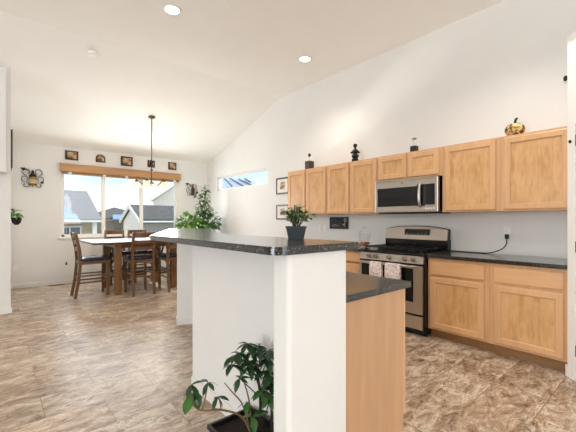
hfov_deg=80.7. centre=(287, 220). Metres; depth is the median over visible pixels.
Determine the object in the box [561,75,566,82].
wall ornament
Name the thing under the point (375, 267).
kitchen towel
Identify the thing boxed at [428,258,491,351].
base cabinet
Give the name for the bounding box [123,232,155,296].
dining chair
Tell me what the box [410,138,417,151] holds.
glass bottle
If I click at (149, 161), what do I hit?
wall plaque
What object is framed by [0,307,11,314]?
baseboard
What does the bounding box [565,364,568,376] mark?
baseboard
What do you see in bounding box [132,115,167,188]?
chandelier
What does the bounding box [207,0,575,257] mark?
wall
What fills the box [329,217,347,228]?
chalkboard
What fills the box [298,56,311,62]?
recessed light
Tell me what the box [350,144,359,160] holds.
ornament
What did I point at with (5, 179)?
wall
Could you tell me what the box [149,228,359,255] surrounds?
countertop
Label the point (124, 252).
seat cushion
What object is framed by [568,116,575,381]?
door
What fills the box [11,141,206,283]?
wall
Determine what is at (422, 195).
microwave
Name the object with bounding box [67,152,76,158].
picture
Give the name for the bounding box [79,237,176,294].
dining table
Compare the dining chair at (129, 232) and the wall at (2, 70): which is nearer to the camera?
the wall at (2, 70)
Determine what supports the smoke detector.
attached to the ceiling
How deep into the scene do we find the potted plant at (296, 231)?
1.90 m
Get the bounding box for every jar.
[29,177,36,185]
[360,242,369,245]
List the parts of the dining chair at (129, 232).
leg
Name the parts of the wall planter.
wall pot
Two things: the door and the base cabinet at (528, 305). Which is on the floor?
the base cabinet at (528, 305)
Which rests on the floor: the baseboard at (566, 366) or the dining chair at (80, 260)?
the dining chair at (80, 260)
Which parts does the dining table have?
leg, leg, leg, leg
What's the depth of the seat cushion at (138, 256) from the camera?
5.90 m
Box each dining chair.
[70,232,109,298]
[104,230,130,285]
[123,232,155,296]
[127,229,151,282]
[157,242,176,291]
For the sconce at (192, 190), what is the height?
0.322 m
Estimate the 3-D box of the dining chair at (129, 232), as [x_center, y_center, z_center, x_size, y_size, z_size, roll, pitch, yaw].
[-3.171,0.744,7.280,0.409,1.085,0.542,0,0,-41]
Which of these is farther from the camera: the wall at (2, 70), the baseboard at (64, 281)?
the baseboard at (64, 281)
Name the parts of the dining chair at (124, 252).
leg, leg, leg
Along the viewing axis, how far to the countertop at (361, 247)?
4.50 m
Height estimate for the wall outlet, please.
0.116 m
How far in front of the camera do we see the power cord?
3.74 m
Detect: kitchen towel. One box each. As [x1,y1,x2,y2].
[369,261,382,276]
[385,262,400,279]
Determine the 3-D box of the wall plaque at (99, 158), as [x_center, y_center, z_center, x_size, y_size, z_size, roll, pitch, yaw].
[-4.037,-1.334,7.303,0.185,0.170,0.035,0,0,-41]
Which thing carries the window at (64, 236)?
in the wall at (38, 254)
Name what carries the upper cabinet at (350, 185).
attached to the wall at (468, 79)
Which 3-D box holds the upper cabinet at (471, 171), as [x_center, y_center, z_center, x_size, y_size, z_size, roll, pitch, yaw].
[2.085,-0.470,3.773,0.352,0.756,0.592,0,0,-41]
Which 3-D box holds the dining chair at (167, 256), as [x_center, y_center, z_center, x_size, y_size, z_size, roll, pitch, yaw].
[-2.164,0.744,6.389,0.409,1.085,0.542,0,0,-41]
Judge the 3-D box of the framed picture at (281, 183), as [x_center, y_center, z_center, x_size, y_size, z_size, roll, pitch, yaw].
[-0.107,-0.669,6.586,0.021,0.320,0.380,0,0,-41]
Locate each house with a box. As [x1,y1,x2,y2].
[64,190,100,233]
[97,207,123,233]
[119,204,173,232]
[149,183,173,205]
[222,178,255,188]
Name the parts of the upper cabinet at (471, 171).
door panel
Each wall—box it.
[0,65,10,307]
[0,67,5,173]
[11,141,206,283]
[177,243,345,431]
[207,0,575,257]
[567,31,575,365]
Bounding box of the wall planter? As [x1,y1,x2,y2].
[11,208,23,224]
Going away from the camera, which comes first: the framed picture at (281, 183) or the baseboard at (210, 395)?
the baseboard at (210, 395)
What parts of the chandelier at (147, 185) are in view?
lamp shade, lamp shade, rod, lamp shade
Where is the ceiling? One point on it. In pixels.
(206, 73)
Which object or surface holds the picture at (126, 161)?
attached to the wall plaque at (125, 161)
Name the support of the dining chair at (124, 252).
on the floor
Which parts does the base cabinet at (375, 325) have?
frame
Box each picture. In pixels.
[11,129,12,170]
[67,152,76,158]
[123,158,130,164]
[276,177,287,194]
[276,204,288,219]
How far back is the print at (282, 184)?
6.58 m
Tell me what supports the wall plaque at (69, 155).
attached to the wall at (38, 254)
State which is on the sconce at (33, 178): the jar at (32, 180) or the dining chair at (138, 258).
the jar at (32, 180)
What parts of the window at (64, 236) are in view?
sill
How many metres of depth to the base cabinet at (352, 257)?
4.51 m
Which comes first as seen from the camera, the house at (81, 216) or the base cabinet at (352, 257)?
the base cabinet at (352, 257)
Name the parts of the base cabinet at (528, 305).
door panel, drawer, door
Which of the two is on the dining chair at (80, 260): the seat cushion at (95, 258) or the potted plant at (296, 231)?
the seat cushion at (95, 258)
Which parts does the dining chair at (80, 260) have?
leg, leg, seat frame, leg, leg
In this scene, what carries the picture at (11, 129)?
attached to the wall at (5, 179)
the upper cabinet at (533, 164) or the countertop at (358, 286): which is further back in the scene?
the upper cabinet at (533, 164)
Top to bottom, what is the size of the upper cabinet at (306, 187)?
0.756 m
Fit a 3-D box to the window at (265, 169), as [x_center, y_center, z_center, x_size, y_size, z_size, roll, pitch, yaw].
[-1.050,-0.914,7.819,0.070,0.340,2.120,0,0,-41]
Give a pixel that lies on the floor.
(95, 361)
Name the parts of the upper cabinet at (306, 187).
door panel, door, door, door panel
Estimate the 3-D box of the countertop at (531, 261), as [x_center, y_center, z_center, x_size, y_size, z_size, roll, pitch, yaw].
[2.155,0.391,3.471,0.639,0.038,1.206,0,0,-41]
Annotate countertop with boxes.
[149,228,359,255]
[346,246,374,251]
[346,272,410,302]
[427,251,566,269]
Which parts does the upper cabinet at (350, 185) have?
door panel, door, door panel, door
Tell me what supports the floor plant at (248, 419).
on the floor
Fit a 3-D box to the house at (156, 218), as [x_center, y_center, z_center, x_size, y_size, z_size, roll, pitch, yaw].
[-6.750,1.656,17.249,2.600,4.860,3.160,0,0,-41]
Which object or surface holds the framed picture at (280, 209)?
attached to the wall at (468, 79)
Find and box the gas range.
[359,226,450,336]
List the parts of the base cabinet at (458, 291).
door panel, drawer, door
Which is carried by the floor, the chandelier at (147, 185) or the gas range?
the gas range
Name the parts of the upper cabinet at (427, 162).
door, door panel, door panel, door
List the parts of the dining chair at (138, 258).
leg, leg, seat frame, leg, leg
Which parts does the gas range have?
door handle, oven door, control panel, drawer, kick plate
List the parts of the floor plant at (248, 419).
planter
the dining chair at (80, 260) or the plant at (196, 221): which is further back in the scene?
the plant at (196, 221)
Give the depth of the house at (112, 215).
24.02 m
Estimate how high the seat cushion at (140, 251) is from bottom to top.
0.055 m
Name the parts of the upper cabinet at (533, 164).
door panel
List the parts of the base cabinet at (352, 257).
drawer, drawer, frame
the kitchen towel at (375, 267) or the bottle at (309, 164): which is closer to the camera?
the kitchen towel at (375, 267)
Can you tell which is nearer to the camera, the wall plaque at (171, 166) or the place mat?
the place mat
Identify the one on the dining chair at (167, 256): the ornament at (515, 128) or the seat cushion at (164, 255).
the seat cushion at (164, 255)
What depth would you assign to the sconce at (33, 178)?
6.46 m
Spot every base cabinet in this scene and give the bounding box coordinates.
[346,251,360,273]
[346,289,404,431]
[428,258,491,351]
[490,263,566,370]
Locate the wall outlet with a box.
[504,227,510,237]
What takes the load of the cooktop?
in the gas range
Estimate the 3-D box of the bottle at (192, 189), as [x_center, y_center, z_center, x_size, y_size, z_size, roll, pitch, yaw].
[-2.417,-0.774,8.613,0.083,0.288,0.082,0,0,-41]
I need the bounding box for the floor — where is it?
[0,273,575,431]
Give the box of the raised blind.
[62,171,178,182]
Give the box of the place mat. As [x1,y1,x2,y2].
[97,239,131,240]
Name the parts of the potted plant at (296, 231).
pot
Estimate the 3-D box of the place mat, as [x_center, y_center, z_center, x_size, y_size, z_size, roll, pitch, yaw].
[-3.186,0.364,6.291,0.550,0.004,0.700,0,0,-41]
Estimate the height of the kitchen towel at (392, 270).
0.300 m
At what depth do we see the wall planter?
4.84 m
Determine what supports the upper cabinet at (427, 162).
attached to the wall at (468, 79)
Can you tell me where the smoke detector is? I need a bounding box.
[87,50,98,57]
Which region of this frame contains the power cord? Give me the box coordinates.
[451,234,508,252]
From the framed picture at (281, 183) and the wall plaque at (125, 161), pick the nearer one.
the framed picture at (281, 183)
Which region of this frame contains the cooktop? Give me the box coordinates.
[359,248,447,256]
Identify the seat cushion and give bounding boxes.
[77,255,109,261]
[111,250,130,254]
[123,254,151,259]
[128,249,151,252]
[157,252,176,257]
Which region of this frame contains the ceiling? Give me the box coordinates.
[0,0,504,163]
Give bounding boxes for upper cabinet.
[288,166,334,214]
[327,157,378,214]
[378,147,441,181]
[442,137,505,212]
[501,126,566,211]
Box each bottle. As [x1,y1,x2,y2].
[191,184,194,195]
[305,153,313,168]
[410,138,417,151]
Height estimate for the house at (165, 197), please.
7.830 m
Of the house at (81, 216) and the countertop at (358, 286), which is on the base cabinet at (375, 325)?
the countertop at (358, 286)
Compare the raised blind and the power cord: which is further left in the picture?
the raised blind
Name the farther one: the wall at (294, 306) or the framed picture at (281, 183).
the framed picture at (281, 183)
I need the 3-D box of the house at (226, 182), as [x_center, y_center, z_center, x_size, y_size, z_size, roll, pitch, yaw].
[0.087,0.636,21.411,8.000,6.900,7.400,0,0,-41]
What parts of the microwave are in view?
vent panel, door handle, control panel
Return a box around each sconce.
[21,167,43,187]
[186,183,196,195]
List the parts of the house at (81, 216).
pane, pane, porch post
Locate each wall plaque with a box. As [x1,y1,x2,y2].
[65,150,77,160]
[96,154,104,162]
[121,156,132,166]
[148,160,154,167]
[168,162,175,169]
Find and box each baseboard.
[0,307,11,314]
[11,272,163,288]
[176,316,237,415]
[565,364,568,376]
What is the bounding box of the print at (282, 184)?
[280,182,284,188]
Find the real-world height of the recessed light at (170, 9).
0.011 m
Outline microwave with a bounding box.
[375,176,447,213]
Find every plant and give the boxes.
[172,185,221,230]
[183,342,273,431]
[282,204,316,238]
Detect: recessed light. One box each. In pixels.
[162,4,181,15]
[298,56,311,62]
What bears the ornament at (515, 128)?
on the upper cabinet at (533, 164)
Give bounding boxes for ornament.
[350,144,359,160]
[505,117,524,135]
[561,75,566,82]
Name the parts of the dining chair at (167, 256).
leg, seat frame, leg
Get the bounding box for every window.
[58,172,176,239]
[218,168,267,190]
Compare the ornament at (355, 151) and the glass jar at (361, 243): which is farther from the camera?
the ornament at (355, 151)
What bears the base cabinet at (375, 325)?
on the floor

